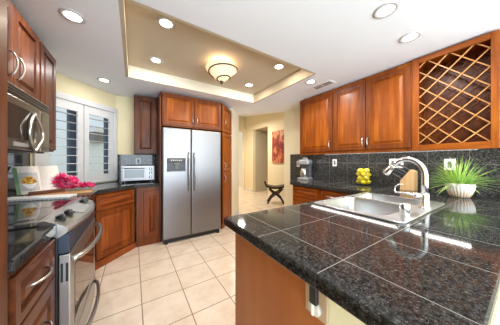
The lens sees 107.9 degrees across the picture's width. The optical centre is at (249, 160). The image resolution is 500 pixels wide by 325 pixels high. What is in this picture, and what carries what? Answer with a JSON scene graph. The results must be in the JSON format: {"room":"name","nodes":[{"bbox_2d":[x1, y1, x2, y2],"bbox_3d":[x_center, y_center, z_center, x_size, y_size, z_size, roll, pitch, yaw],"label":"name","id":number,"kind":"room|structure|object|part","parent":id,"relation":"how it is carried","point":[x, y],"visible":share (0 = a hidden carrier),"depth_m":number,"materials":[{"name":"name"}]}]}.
{"room":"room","nodes":[
{"label":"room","id":0,"kind":"room"},
{"bbox_2d":[30,73,115,182],"bbox_3d":[-2.437,0.075,2.542,0.140,2.350,1.090,0,0,12],"label":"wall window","id":1,"kind":"structure","parent":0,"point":[66,85],"depth_m":2.58,"materials":[{"name":"beige paint"}]},
{"bbox_2d":[42,97,83,182],"bbox_3d":[-2.394,-0.258,2.343,0.104,1.064,0.436,0,0,12],"label":"plantation shutter","id":2,"kind":"object","parent":1,"relation":"attached to","point":[61,103],"visible":0.51,"depth_m":2.48,"materials":[{"name":"white paint"}]},
{"bbox_2d":[32,91,116,183],"bbox_3d":[-2.403,-0.273,2.564,0.175,1.185,1.008,0,0,12],"label":"window","id":3,"kind":"structure","parent":1,"relation":"attached to","point":[36,158],"depth_m":2.55,"materials":[{"name":"white paint"}]},
{"bbox_3d":[-2.458,-0.265,2.582,0.060,1.070,0.900,0,0,12],"label":"sash","id":4,"kind":"part","parent":3,"relation":"part of","materials":[{"name":"wood"}]},
{"bbox_2d":[84,105,112,179],"bbox_3d":[-2.299,-0.258,2.777,0.104,1.064,0.434,0,0,12],"label":"plantation shutter","id":5,"kind":"object","parent":1,"relation":"attached to","point":[88,110],"visible":0.98,"depth_m":2.72,"materials":[{"name":"white paint"}]},
{"bbox_2d":[116,96,137,231],"bbox_3d":[-1.573,0.075,3.564,1.807,2.350,0.120,0,0,-33],"label":"wall","id":6,"kind":"structure","parent":0,"point":[124,105],"depth_m":3.14,"materials":[{"name":"beige paint"}]},
{"bbox_2d":[116,154,154,180],"bbox_3d":[-1.996,0.113,3.208,0.577,0.446,0.020,0,0,-33],"label":"backsplash","id":7,"kind":"structure","parent":6,"relation":"attached to","point":[121,159],"depth_m":3.15,"materials":[{"name":"stone"}]},
{"bbox_2d":[136,158,140,164],"bbox_3d":[-1.970,0.005,3.207,0.075,0.118,0.008,0,0,-33],"label":"wall outlet","id":8,"kind":"object","parent":7,"relation":"attached to","point":[138,160],"visible":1,"depth_m":3.21,"materials":[{"name":"white plastic"}]},
{"bbox_2d":[134,95,156,154],"bbox_3d":[-1.808,-0.593,3.141,0.332,0.955,0.330,0,0,-33],"label":"upper cabinet","id":9,"kind":"object","parent":6,"relation":"attached to","point":[145,108],"visible":1,"depth_m":3.00,"materials":[{"name":"brown wood"}]},
{"bbox_2d":[161,92,220,131],"bbox_3d":[-1.108,-0.810,3.341,0.985,0.520,0.738,0,0,-33],"label":"upper cabinet","id":10,"kind":"object","parent":6,"relation":"attached to","point":[177,111],"visible":0.96,"depth_m":3.03,"materials":[{"name":"brown wood"}]},
{"bbox_3d":[-1.140,-0.810,2.939,0.480,0.490,0.020,0,0,-33],"label":"door","id":11,"kind":"part","parent":10,"relation":"part of","materials":[{"name":"brown wood"}]},
{"bbox_3d":[-0.731,-0.810,3.201,0.481,0.490,0.020,0,0,-33],"label":"door","id":12,"kind":"part","parent":10,"relation":"part of","materials":[{"name":"brown wood"}]},
{"bbox_2d":[86,185,283,324],"bbox_3d":[0.584,1.280,3.817,7.900,0.060,12.200,0,0,-33],"label":"floor","id":13,"kind":"structure","parent":0,"point":[189,281],"depth_m":1.89,"materials":[{"name":"tile"}]},
{"bbox_2d":[0,0,6,324],"bbox_3d":[-0.901,0.083,0.198,0.600,2.335,0.585,0,0,-33],"label":"tall cabinet","id":14,"kind":"object","parent":13,"relation":"on","point":[3,3],"visible":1,"depth_m":0.58,"materials":[{"name":"brown wood"}]},
{"bbox_2d":[7,239,54,324],"bbox_3d":[-1.148,0.819,0.636,0.638,0.862,0.400,0,0,-33],"label":"base cabinet","id":15,"kind":"object","parent":13,"relation":"on","point":[31,288],"visible":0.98,"depth_m":0.76,"materials":[{"name":"brown wood"}]},
{"bbox_2d":[7,226,55,273],"bbox_3d":[-1.178,0.360,0.616,0.634,0.048,0.397,0,0,-33],"label":"countertop","id":16,"kind":"structure","parent":15,"relation":"on","point":[21,244],"depth_m":0.76,"materials":[{"name":"stone"}]},
{"bbox_3d":[-0.920,0.745,0.782,0.020,0.290,0.376,0,0,-33],"label":"drawer","id":17,"kind":"part","parent":15,"relation":"part of","materials":[{"name":"brown wood"}]},
{"bbox_3d":[-0.899,0.495,0.796,0.045,0.011,0.159,0,0,-33],"label":"handle","id":18,"kind":"part","parent":15,"relation":"part of","materials":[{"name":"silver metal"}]},
{"bbox_2d":[7,196,102,324],"bbox_3d":[-1.427,0.771,1.158,0.754,0.958,0.765,0,0,-33],"label":"range","id":19,"kind":"object","parent":13,"relation":"on","point":[74,220],"visible":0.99,"depth_m":1.11,"materials":[{"name":"silver metal"}]},
{"bbox_2d":[7,199,72,231],"bbox_3d":[-1.511,0.337,1.104,0.555,0.017,0.765,0,0,-33],"label":"cooktop","id":20,"kind":"object","parent":19,"relation":"in","point":[24,216],"depth_m":1.14,"materials":[{"name":"black glass"}]},
{"bbox_3d":[-1.071,0.319,1.033,0.060,0.030,0.060,-30,16,-29],"label":"knob","id":21,"kind":"part","parent":19,"relation":"part of","materials":[{"name":"black plastic"}]},
{"bbox_3d":[-1.222,0.362,1.289,0.162,0.100,0.765,0,0,-33],"label":"control panel","id":22,"kind":"part","parent":19,"relation":"part of","materials":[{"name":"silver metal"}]},
{"bbox_3d":[-1.118,0.319,1.121,0.060,0.030,0.060,-30,16,-29],"label":"knob","id":23,"kind":"part","parent":19,"relation":"part of","materials":[{"name":"black plastic"}]},
{"bbox_3d":[-1.205,0.760,1.300,0.048,0.510,0.761,0,0,-33],"label":"oven door","id":24,"kind":"part","parent":19,"relation":"part of","materials":[{"name":"metal"}]},
{"bbox_3d":[-1.205,1.103,1.300,0.048,0.165,0.761,0,0,-33],"label":"storage drawer","id":25,"kind":"part","parent":19,"relation":"part of","materials":[{"name":"metal"}]},
{"bbox_3d":[-1.152,0.550,1.334,0.100,0.028,0.711,0,0,-33],"label":"handle","id":26,"kind":"part","parent":19,"relation":"part of","materials":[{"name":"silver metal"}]},
{"bbox_3d":[-1.159,1.055,1.329,0.082,0.024,0.707,0,0,-33],"label":"handle","id":27,"kind":"part","parent":19,"relation":"part of","materials":[{"name":"metal"}]},
{"bbox_2d":[94,188,135,269],"bbox_3d":[-1.990,0.819,2.409,0.584,0.862,0.559,0,0,12],"label":"base cabinet","id":28,"kind":"object","parent":13,"relation":"on","point":[114,211],"visible":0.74,"depth_m":2.31,"materials":[{"name":"red wood"}]},
{"bbox_2d":[7,179,159,204],"bbox_3d":[-1.866,0.360,2.322,1.314,0.048,1.647,0,0,-33],"label":"countertop","id":29,"kind":"structure","parent":28,"relation":"on","point":[99,188],"depth_m":2.33,"materials":[{"name":"stone"}]},
{"bbox_2d":[7,194,76,201],"bbox_3d":[-1.862,0.326,1.610,0.460,0.020,0.155,0,0,-21],"label":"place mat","id":30,"kind":"object","parent":29,"relation":"on","point":[61,196],"visible":0.94,"depth_m":1.57,"materials":[{"name":"white fabric"}]},
{"bbox_2d":[25,189,92,195],"bbox_3d":[-1.931,0.328,1.869,0.480,0.016,0.250,0,0,-39],"label":"cutting board","id":31,"kind":"object","parent":29,"relation":"on","point":[81,191],"visible":0.56,"depth_m":1.86,"materials":[{"name":"brown wood"}]},
{"bbox_2d":[27,188,64,195],"bbox_3d":[-2.054,0.209,1.816,0.165,0.220,0.250,0,0,22],"label":"cookbook stand","id":32,"kind":"object","parent":31,"relation":"on","point":[61,189],"visible":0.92,"depth_m":1.77,"materials":[{"name":"brown wood"}]},
{"bbox_2d":[12,166,60,195],"bbox_3d":[-2.088,0.182,1.804,0.195,0.263,0.304,0,0,22],"label":"cookbook","id":33,"kind":"object","parent":32,"relation":"on","point":[27,179],"visible":0.91,"depth_m":1.75,"materials":[{"name":"white paper"}]},
{"bbox_2d":[20,176,36,183],"bbox_3d":[-2.093,0.180,1.721,0.103,0.074,0.026,0,0,-33],"label":"picture","id":34,"kind":"object","parent":33,"relation":"on","point":[23,179],"depth_m":1.72},
{"bbox_2d":[21,183,36,188],"bbox_3d":[-2.083,0.234,1.711,0.101,0.054,0.033,0,0,-40],"label":"picture","id":35,"kind":"object","parent":33,"relation":"attached to","point":[23,185],"depth_m":1.71,"materials":[{"name":"white paper"}]},
{"bbox_2d":[50,173,94,189],"bbox_3d":[-1.905,0.217,1.974,0.358,0.197,0.181,0,0,-43],"label":"bunch","id":36,"kind":"object","parent":31,"relation":"on","point":[72,182],"visible":0.99,"depth_m":1.92,"materials":[{"name":"pink plant"}]},
{"bbox_2d":[121,165,154,182],"bbox_3d":[-1.850,0.203,3.012,0.462,0.265,0.352,0,0,-33],"label":"toaster oven","id":37,"kind":"object","parent":29,"relation":"on","point":[128,172],"visible":1,"depth_m":2.88,"materials":[{"name":"metal"}]},
{"bbox_3d":[-1.819,0.196,2.865,0.315,0.190,0.012,0,0,-33],"label":"door","id":38,"kind":"part","parent":37,"relation":"part of","materials":[{"name":"metal"}]},
{"bbox_3d":[-1.815,0.202,2.860,0.267,0.132,0.002,0,0,-33],"label":"glass","id":39,"kind":"part","parent":37,"relation":"part of","materials":[{"name":"white glass"}]},
{"bbox_3d":[-1.719,0.491,2.349,0.020,0.178,0.525,0,0,12],"label":"drawer","id":40,"kind":"part","parent":28,"relation":"part of","materials":[{"name":"red wood"}]},
{"bbox_3d":[-1.719,0.875,2.349,0.020,0.550,0.525,0,0,12],"label":"door","id":41,"kind":"part","parent":28,"relation":"part of","materials":[{"name":"brown wood"}]},
{"bbox_2d":[136,186,159,246],"bbox_3d":[-1.683,0.819,2.974,0.302,0.862,0.660,0,0,-33],"label":"base cabinet","id":42,"kind":"object","parent":13,"relation":"on","point":[147,198],"visible":0.86,"depth_m":2.70,"materials":[{"name":"brown wood"}]},
{"bbox_3d":[-1.473,0.785,2.728,0.210,0.670,0.020,0,0,-33],"label":"door","id":43,"kind":"part","parent":42,"relation":"part of","materials":[{"name":"brown wood"}]},
{"bbox_2d":[155,91,160,241],"bbox_3d":[-1.561,0.090,3.088,0.022,2.320,0.685,0,0,-33],"label":"end panel","id":44,"kind":"object","parent":13,"relation":"on","point":[158,155],"visible":0.58,"depth_m":2.82,"materials":[{"name":"brown wood"}]},
{"bbox_2d":[161,127,220,244],"bbox_3d":[-1.078,0.372,3.215,0.925,1.755,0.822,0,0,-33],"label":"refrigerator","id":45,"kind":"object","parent":13,"relation":"on","point":[190,159],"visible":0.99,"depth_m":2.87,"materials":[{"name":"grey metal"}]},
{"bbox_3d":[-1.129,0.335,2.819,0.412,1.680,0.065,0,0,-33],"label":"freezer door","id":46,"kind":"part","parent":45,"relation":"part of","materials":[{"name":"metal"}]},
{"bbox_3d":[-1.113,0.089,2.765,0.220,0.122,0.027,0,0,-33],"label":"dispenser spout","id":47,"kind":"part","parent":45,"relation":"part of","materials":[{"name":"grey plastic"}]},
{"bbox_3d":[-1.122,0.058,2.779,0.270,0.205,0.010,0,0,-33],"label":"dispenser panel","id":48,"kind":"part","parent":45,"relation":"part of","materials":[{"name":"grey plastic"}]},
{"bbox_3d":[-0.957,0.170,2.854,0.024,0.614,0.082,0,0,-33],"label":"handle","id":49,"kind":"part","parent":45,"relation":"part of","materials":[{"name":"metal"}]},
{"bbox_3d":[-0.881,0.170,2.902,0.024,0.614,0.082,0,0,-33],"label":"handle","id":50,"kind":"part","parent":45,"relation":"part of","materials":[{"name":"metal"}]},
{"bbox_3d":[-0.737,0.335,3.070,0.507,1.680,0.065,0,0,-33],"label":"fridge door","id":51,"kind":"part","parent":45,"relation":"part of","materials":[{"name":"metal"}]},
{"bbox_2d":[220,103,231,228],"bbox_3d":[-0.558,0.100,3.580,0.338,2.300,0.500,0,0,12],"label":"pantry cabinet","id":52,"kind":"object","parent":13,"relation":"on","point":[226,114],"visible":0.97,"depth_m":3.47,"materials":[{"name":"brown wood"}]},
{"bbox_3d":[-0.442,0.675,3.544,0.020,0.930,0.480,0,0,12],"label":"door","id":53,"kind":"part","parent":52,"relation":"part of","materials":[{"name":"brown wood"}]},
{"bbox_3d":[-0.442,-0.165,3.544,0.020,0.710,0.480,0,0,12],"label":"door","id":54,"kind":"part","parent":52,"relation":"part of","materials":[{"name":"brown wood"}]},
{"bbox_3d":[-0.442,-0.785,3.544,0.020,0.490,0.480,0,0,12],"label":"door","id":55,"kind":"part","parent":52,"relation":"part of","materials":[{"name":"brown wood"}]},
{"bbox_2d":[264,181,283,203],"bbox_3d":[0.768,0.936,5.478,0.684,0.656,0.380,0,0,5],"label":"stool","id":56,"kind":"object","parent":13,"relation":"on","point":[270,187],"visible":0.79,"depth_m":5.32,"materials":[{"name":"brown wood"}]},
{"bbox_3d":[0.730,1.029,5.321,0.482,0.470,0.056,0,0,5],"label":"leg","id":57,"kind":"part","parent":56,"relation":"part of","materials":[{"name":"brown wood"}]},
{"bbox_3d":[0.768,0.765,5.478,0.520,0.110,0.380,0,0,5],"label":"seat","id":58,"kind":"part","parent":56,"relation":"part of","materials":[{"name":"beige fabric"}]},
{"bbox_3d":[0.776,1.029,5.317,0.482,0.470,0.056,0,0,5],"label":"leg","id":59,"kind":"part","parent":56,"relation":"part of","materials":[{"name":"brown wood"}]},
{"bbox_2d":[235,233,324,324],"bbox_3d":[0.769,0.819,1.272,1.652,0.862,0.600,0,0,-33],"label":"base cabinet","id":60,"kind":"object","parent":13,"relation":"on","point":[267,292],"visible":0.09,"depth_m":0.83,"materials":[{"name":"brown wood"}]},
{"bbox_2d":[306,283,327,324],"bbox_3d":[0.209,0.451,0.591,0.026,0.118,0.084,0,0,-33],"label":"switch plate","id":61,"kind":"object","parent":60,"relation":"attached to","point":[316,302],"visible":0.76,"depth_m":0.58,"materials":[{"name":"beige plastic"}]},
{"bbox_2d":[224,177,499,324],"bbox_3d":[0.610,0.360,2.113,2.399,0.048,2.802,0,0,-33],"label":"countertop","id":62,"kind":"structure","parent":60,"relation":"on","point":[441,266],"depth_m":0.67,"materials":[{"name":"stone"}]},
{"bbox_2d":[297,157,312,179],"bbox_3d":[1.008,0.133,3.335,0.200,0.405,0.267,0,0,37],"label":"coffee maker","id":63,"kind":"object","parent":62,"relation":"on","point":[306,165],"visible":0.98,"depth_m":3.29,"materials":[{"name":"silver metal"}]},
{"bbox_3d":[1.059,0.153,3.402,0.170,0.295,0.100,0,0,37],"label":"water tank","id":64,"kind":"part","parent":63,"relation":"part of","materials":[{"name":"clear plastic"}]},
{"bbox_2d":[314,192,444,223],"bbox_3d":[1.010,0.418,1.432,0.865,0.183,0.587,0,0,-33],"label":"sink","id":65,"kind":"object","parent":62,"relation":"in","point":[378,206],"visible":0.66,"depth_m":1.49,"materials":[{"name":"metal"}]},
{"bbox_3d":[0.851,0.418,1.370,0.440,0.182,0.440,0,0,-33],"label":"bowl","id":66,"kind":"part","parent":65,"relation":"part of","materials":[{"name":"metal"}]},
{"bbox_3d":[1.200,0.408,1.593,0.280,0.162,0.440,0,0,-33],"label":"bowl","id":67,"kind":"part","parent":65,"relation":"part of","materials":[{"name":"metal"}]},
{"bbox_2d":[399,202,410,216],"bbox_3d":[0.929,0.289,1.093,0.053,0.075,0.053,0,0,-33],"label":"air gap","id":68,"kind":"object","parent":65,"relation":"on","point":[404,208],"visible":1,"depth_m":1.07,"materials":[{"name":"silver metal"}]},
{"bbox_2d":[383,157,431,209],"bbox_3d":[1.133,0.147,1.331,0.066,0.358,0.282,0,0,-33],"label":"kitchen faucet","id":69,"kind":"object","parent":62,"relation":"on","point":[424,196],"visible":1,"depth_m":1.25,"materials":[{"name":"silver metal"}]},
{"bbox_3d":[1.123,0.206,1.330,0.019,0.083,0.119,0,0,-41],"label":"lever","id":70,"kind":"part","parent":69,"relation":"part of","materials":[{"name":"silver metal"}]},
{"bbox_2d":[400,170,417,190],"bbox_3d":[1.855,0.218,2.128,0.100,0.235,0.135,0,0,-33],"label":"knife block","id":71,"kind":"object","parent":62,"relation":"on","point":[409,181],"visible":0.88,"depth_m":2.08,"materials":[{"name":"brown wood"}]},
{"bbox_2d":[420,157,499,197],"bbox_3d":[1.928,0.145,1.702,0.602,0.381,0.581,0,0,29],"label":"potted grass","id":72,"kind":"object","parent":62,"relation":"on","point":[456,185],"depth_m":1.65,"materials":[{"name":"plant"}]},
{"bbox_2d":[445,182,475,197],"bbox_3d":[1.954,0.271,1.696,0.192,0.130,0.191,0,0,-33],"label":"pot","id":73,"kind":"object","parent":72,"relation":"on","point":[459,190],"depth_m":1.64,"materials":[{"name":"ceramic"}]},
{"bbox_2d":[293,185,319,204],"bbox_3d":[1.085,0.819,2.921,0.708,0.862,0.510,0,0,-33],"label":"base cabinet","id":74,"kind":"object","parent":13,"relation":"on","point":[301,194],"visible":0.15,"depth_m":2.75,"materials":[{"name":"brown wood"}]},
{"bbox_3d":[0.827,0.710,2.756,0.020,0.280,0.470,0,0,-33],"label":"drawer","id":75,"kind":"part","parent":74,"relation":"part of","materials":[{"name":"brown wood"}]},
{"bbox_3d":[0.827,0.482,2.756,0.020,0.155,0.470,0,0,-33],"label":"drawer","id":76,"kind":"part","parent":74,"relation":"part of","materials":[{"name":"brown wood"}]},
{"bbox_2d":[320,189,350,199],"bbox_3d":[1.376,0.819,2.466,0.708,0.862,0.550,0,0,-33],"label":"base cabinet","id":77,"kind":"object","parent":13,"relation":"on","point":[324,194],"visible":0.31,"depth_m":2.40,"materials":[{"name":"brown wood"}]},
{"bbox_2d":[125,0,298,94],"bbox_3d":[-0.395,-1.270,2.340,1.973,0.030,1.348,0,0,-33],"label":"ceiling","id":78,"kind":"structure","parent":0,"point":[185,50],"depth_m":2.14,"materials":[{"name":"beige paint"}]},
{"bbox_2d":[149,56,162,63],"bbox_3d":[-1.168,-1.250,2.261,0.156,0.009,0.156,0,0,-33],"label":"recessed light","id":79,"kind":"object","parent":78,"relation":"in","point":[153,59],"visible":1,"depth_m":2.26,"materials":[{"name":"ceramic"}]},
{"bbox_2d":[156,16,174,29],"bbox_3d":[-0.764,-1.250,1.655,0.156,0.009,0.156,0,0,-33],"label":"recessed light","id":80,"kind":"object","parent":78,"relation":"in","point":[164,22],"visible":1,"depth_m":1.64,"materials":[{"name":"ceramic"}]},
{"bbox_2d":[206,60,237,83],"bbox_3d":[-0.363,-1.117,2.320,0.396,0.275,0.396,0,0,-33],"label":"lamp","id":81,"kind":"object","parent":78,"relation":"attached to","point":[222,71],"visible":1,"depth_m":2.22,"materials":[{"name":"beige glass"}]},
{"bbox_2d":[244,83,253,86],"bbox_3d":[-0.017,-1.250,3.005,0.156,0.009,0.156,0,0,-33],"label":"recessed light","id":82,"kind":"object","parent":78,"relation":"in","point":[246,84],"visible":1,"depth_m":3.01,"materials":[{"name":"ceramic"}]},
{"bbox_2d":[273,63,284,69],"bbox_3d":[0.385,-1.250,2.417,0.156,0.009,0.156,0,0,-33],"label":"recessed light","id":83,"kind":"object","parent":78,"relation":"in","point":[279,66],"visible":1,"depth_m":2.40,"materials":[{"name":"glass"}]},
{"bbox_2d":[230,108,238,215],"bbox_3d":[-0.464,0.075,4.045,0.600,2.350,0.505,0,0,-33],"label":"wall","id":84,"kind":"structure","parent":0,"point":[235,116],"depth_m":4.04,"materials":[{"name":"paint"}]},
{"bbox_2d":[239,132,242,184],"bbox_3d":[-0.557,-0.450,6.898,3.900,3.400,4.380,0,0,-33],"label":"wall","id":85,"kind":"structure","parent":0,"point":[240,133],"depth_m":9.44,"materials":[{"name":"paint"}]},
{"bbox_2d":[239,116,244,189],"bbox_3d":[-1.302,-0.400,7.228,2.800,3.300,0.120,0,0,-33],"label":"wall","id":86,"kind":"structure","parent":0,"point":[241,119],"depth_m":7.84,"materials":[{"name":"paint"}]},
{"bbox_2d":[239,113,269,116],"bbox_3d":[-0.622,-1.732,6.073,2.900,0.752,5.700,0,0,-33],"label":"ceiling","id":87,"kind":"structure","parent":0,"point":[243,115],"depth_m":7.09,"materials":[{"name":"paint"}]},
{"bbox_2d":[10,0,499,114],"bbox_3d":[0.585,-1.115,0.849,4.100,0.030,7.200,0,0,-33],"label":"ceiling","id":88,"kind":"structure","parent":0,"point":[342,42],"depth_m":1.57,"materials":[{"name":"paint"}]},
{"bbox_2d":[58,7,86,23],"bbox_3d":[-1.343,-1.095,1.381,0.156,0.009,0.156,0,0,-33],"label":"recessed light","id":89,"kind":"object","parent":88,"relation":"in","point":[67,13],"visible":1,"depth_m":1.37,"materials":[{"name":"glass"}]},
{"bbox_2d":[97,77,110,82],"bbox_3d":[-1.983,-1.095,2.472,0.156,0.009,0.156,0,0,-33],"label":"recessed light","id":90,"kind":"object","parent":88,"relation":"in","point":[104,80],"visible":1,"depth_m":2.47,"materials":[{"name":"glass"}]},
{"bbox_2d":[128,65,253,102],"bbox_3d":[-0.767,-1.188,2.920,1.973,0.174,0.030,0,0,-33],"label":"trim","id":91,"kind":"structure","parent":88,"relation":"attached to","point":[134,72],"depth_m":2.77,"materials":[{"name":"beige paint"}]},
{"bbox_2d":[118,0,315,102],"bbox_3d":[-0.395,-1.188,2.340,2.033,0.174,1.408,0,0,-33],"label":"trim","id":92,"kind":"structure","parent":88,"relation":"attached to","point":[301,74],"depth_m":2.01,"materials":[{"name":"paint"}]},
{"bbox_2d":[305,79,316,83],"bbox_3d":[0.844,-1.095,2.518,0.156,0.009,0.156,0,0,-33],"label":"recessed light","id":93,"kind":"object","parent":88,"relation":"in","point":[310,81],"visible":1,"depth_m":2.50,"materials":[{"name":"ceramic"}]},
{"bbox_2d":[303,80,335,92],"bbox_3d":[1.011,-1.095,2.696,0.150,0.010,0.470,0,0,-33],"label":"ceiling vent","id":94,"kind":"object","parent":88,"relation":"in","point":[328,82],"visible":1,"depth_m":2.66,"materials":[{"name":"silver metal"}]},
{"bbox_2d":[373,1,399,18],"bbox_3d":[0.990,-1.095,1.326,0.156,0.009,0.156,0,0,-33],"label":"recessed light","id":95,"kind":"object","parent":88,"relation":"in","point":[381,12],"visible":1,"depth_m":1.31,"materials":[{"name":"ceramic"}]},
{"bbox_2d":[399,31,421,42],"bbox_3d":[1.419,-1.095,1.615,0.156,0.009,0.156,0,0,-33],"label":"recessed light","id":96,"kind":"object","parent":88,"relation":"in","point":[411,36],"visible":1,"depth_m":1.61,"materials":[{"name":"glass"}]},
{"bbox_2d":[245,112,283,196],"bbox_3d":[0.944,-0.326,6.149,0.120,3.152,4.140,0,0,-33],"label":"wall","id":97,"kind":"structure","parent":0,"point":[273,121],"depth_m":6.79,"materials":[{"name":"paint"}]},
{"bbox_2d":[256,127,267,191],"bbox_3d":[0.837,-0.050,7.244,0.880,2.600,1.500,0,0,-33],"label":"doorway","id":98,"kind":"structure","parent":97,"relation":"in","point":[261,134],"depth_m":7.55,"materials":[{"name":"beige paint"}]},
{"bbox_2d":[245,188,283,199],"bbox_3d":[0.890,1.205,6.108,0.015,0.090,4.130,0,0,-33],"label":"baseboard","id":99,"kind":"structure","parent":97,"relation":"attached to","point":[250,190],"depth_m":6.41,"materials":[{"name":"white paint"}]},
{"bbox_2d":[272,130,283,162],"bbox_3d":[1.003,-0.465,5.908,0.035,1.070,0.850,0,0,-33],"label":"painting","id":100,"kind":"object","parent":97,"relation":"attached to","point":[277,136],"visible":0.58,"depth_m":5.98,"materials":[{"name":"fabric"}]},
{"bbox_2d":[284,107,299,206],"bbox_3d":[2.511,0.075,1.512,0.140,2.350,6.240,0,0,-33],"label":"wall","id":101,"kind":"structure","parent":0,"point":[291,117],"depth_m":3.96,"materials":[{"name":"paint"}]},
{"bbox_2d":[300,89,333,154],"bbox_3d":[1.191,-0.596,3.099,0.362,0.978,0.664,0,0,-33],"label":"upper cabinet","id":102,"kind":"object","parent":101,"relation":"attached to","point":[316,112],"visible":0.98,"depth_m":2.97,"materials":[{"name":"brown wood"}]},
{"bbox_2d":[334,61,411,153],"bbox_3d":[1.619,-0.596,2.430,0.362,0.978,0.921,0,0,-33],"label":"upper cabinet","id":103,"kind":"object","parent":101,"relation":"attached to","point":[373,114],"visible":0.98,"depth_m":2.26,"materials":[{"name":"brown wood"}]},
{"bbox_3d":[1.382,-0.594,2.552,0.020,0.893,0.436,0,0,-33],"label":"door","id":104,"kind":"part","parent":103,"relation":"part of","materials":[{"name":"brown wood"}]},
{"bbox_3d":[1.626,-0.594,2.171,0.020,0.893,0.452,0,0,-33],"label":"door","id":105,"kind":"part","parent":103,"relation":"part of","materials":[{"name":"brown wood"}]},
{"bbox_2d":[290,148,499,196],"bbox_3d":[1.622,0.098,2.748,0.020,0.476,2.780,0,0,-33],"label":"backsplash","id":106,"kind":"structure","parent":101,"relation":"attached to","point":[347,166],"depth_m":2.28,"materials":[{"name":"stone"}]},
{"bbox_2d":[389,159,402,167],"bbox_3d":[1.871,0.030,2.332,0.008,0.118,0.150,0,0,-33],"label":"wall outlet","id":107,"kind":"object","parent":106,"relation":"attached to","point":[391,161],"visible":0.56,"depth_m":2.34,"materials":[{"name":"white plastic"}]},
{"bbox_2d":[444,159,455,169],"bbox_3d":[2.124,0.038,1.936,0.008,0.120,0.085,0,0,-33],"label":"wall outlet","id":108,"kind":"object","parent":106,"relation":"attached to","point":[445,160],"visible":0.59,"depth_m":1.93,"materials":[{"name":"white plastic"}]},
{"bbox_2d":[412,29,499,150],"bbox_3d":[2.035,-0.596,1.815,0.325,0.978,0.560,0,0,-33],"label":"wine rack cabinet","id":109,"kind":"object","parent":101,"relation":"attached to","point":[456,88],"visible":1,"depth_m":1.82,"materials":[{"name":"brown wood"}]},
{"bbox_3d":[1.909,-1.058,1.729,0.020,0.055,0.458,0,0,-33],"label":"rail","id":110,"kind":"part","parent":109,"relation":"part of","materials":[{"name":"brown wood"}]},
{"bbox_3d":[1.909,-0.138,1.729,0.020,0.062,0.458,0,0,-33],"label":"rail","id":111,"kind":"part","parent":109,"relation":"part of","materials":[{"name":"brown wood"}]},
{"bbox_2d":[328,298,499,324],"bbox_3d":[1.294,0.820,1.099,2.335,0.860,0.255,0,0,-33],"label":"wall","id":112,"kind":"structure","parent":0,"point":[337,315],"depth_m":0.55,"materials":[{"name":"paint"}]},
{"bbox_3d":[-0.854,0.075,-0.594,0.120,2.350,6.320,0,0,-33],"label":"wall","id":113,"kind":"structure","parent":0,"visible":0},
{"bbox_2d":[7,153,29,197],"bbox_3d":[-1.882,0.113,1.143,0.018,0.446,2.045,0,0,-33],"label":"backsplash","id":114,"kind":"structure","parent":113,"relation":"attached to","point":[13,159],"depth_m":1.71,"materials":[{"name":"stone"}]},
{"bbox_2d":[7,0,38,99],"bbox_3d":[-1.645,-0.735,1.093,0.368,0.560,0.775,0,0,-33],"label":"upper cabinet","id":115,"kind":"object","parent":113,"relation":"attached to","point":[22,41],"visible":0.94,"depth_m":1.26,"materials":[{"name":"brown wood"}]},
{"bbox_3d":[-1.426,-0.735,1.004,0.020,0.540,0.381,0,0,-33],"label":"door","id":116,"kind":"part","parent":115,"relation":"part of","materials":[{"name":"brown wood"}]},
{"bbox_3d":[-1.486,-0.615,1.144,0.045,0.168,0.011,0,0,-33],"label":"handle","id":117,"kind":"part","parent":115,"relation":"part of","materials":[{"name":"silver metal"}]},
{"bbox_3d":[-1.532,-0.615,1.216,0.045,0.168,0.011,0,0,-33],"label":"handle","id":118,"kind":"part","parent":115,"relation":"part of","materials":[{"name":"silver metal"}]},
{"bbox_2d":[7,81,48,153],"bbox_3d":[-1.613,-0.253,1.110,0.393,0.399,0.760,0,0,-33],"label":"microwave","id":119,"kind":"object","parent":115,"relation":"attached to","point":[27,117],"visible":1,"depth_m":1.19,"materials":[{"name":"silver metal"}]},
{"bbox_3d":[-1.437,-0.229,1.119,0.030,0.313,0.585,0,0,-33],"label":"door","id":120,"kind":"part","parent":119,"relation":"part of","materials":[{"name":"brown metal"}]},
{"bbox_3d":[-1.507,-0.197,1.280,0.031,0.286,0.231,0,0,-33],"label":"handle","id":121,"kind":"part","parent":119,"relation":"part of","materials":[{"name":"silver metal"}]},
{"bbox_3d":[-1.643,-0.229,1.441,0.030,0.313,0.172,0,0,-33],"label":"control panel","id":122,"kind":"part","parent":119,"relation":"part of","materials":[{"name":"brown metal"}]},
{"bbox_2d":[39,41,55,151],"bbox_3d":[-1.979,-0.552,1.580,0.330,0.925,0.385,0,0,-33],"label":"upper cabinet","id":123,"kind":"object","parent":113,"relation":"attached to","point":[47,63],"visible":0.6,"depth_m":1.68,"materials":[{"name":"brown wood"}]},
{"label":"outside","id":124,"kind":"structure","parent":0,"visible":0},
{"bbox_2d":[49,107,103,174],"bbox_3d":[-4.382,-0.700,2.912,0.100,4.100,6.000,0,0,12],"label":"wall","id":125,"kind":"structure","parent":124,"point":[94,153],"depth_m":4.03,"materials":[{"name":"white paint"}]},
{"bbox_2d":[89,126,103,142],"bbox_3d":[-3.829,-0.660,4.613,0.250,0.380,0.400,0,0,12],"label":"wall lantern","id":126,"kind":"object","parent":125,"relation":"attached to","point":[92,137],"visible":0.52,"depth_m":4.50,"materials":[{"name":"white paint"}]},
{"bbox_3d":[-3.853,-0.590,4.619,0.200,0.240,0.320,0,0,12],"label":"lamp shade","id":127,"kind":"part","parent":126,"relation":"part of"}
]}

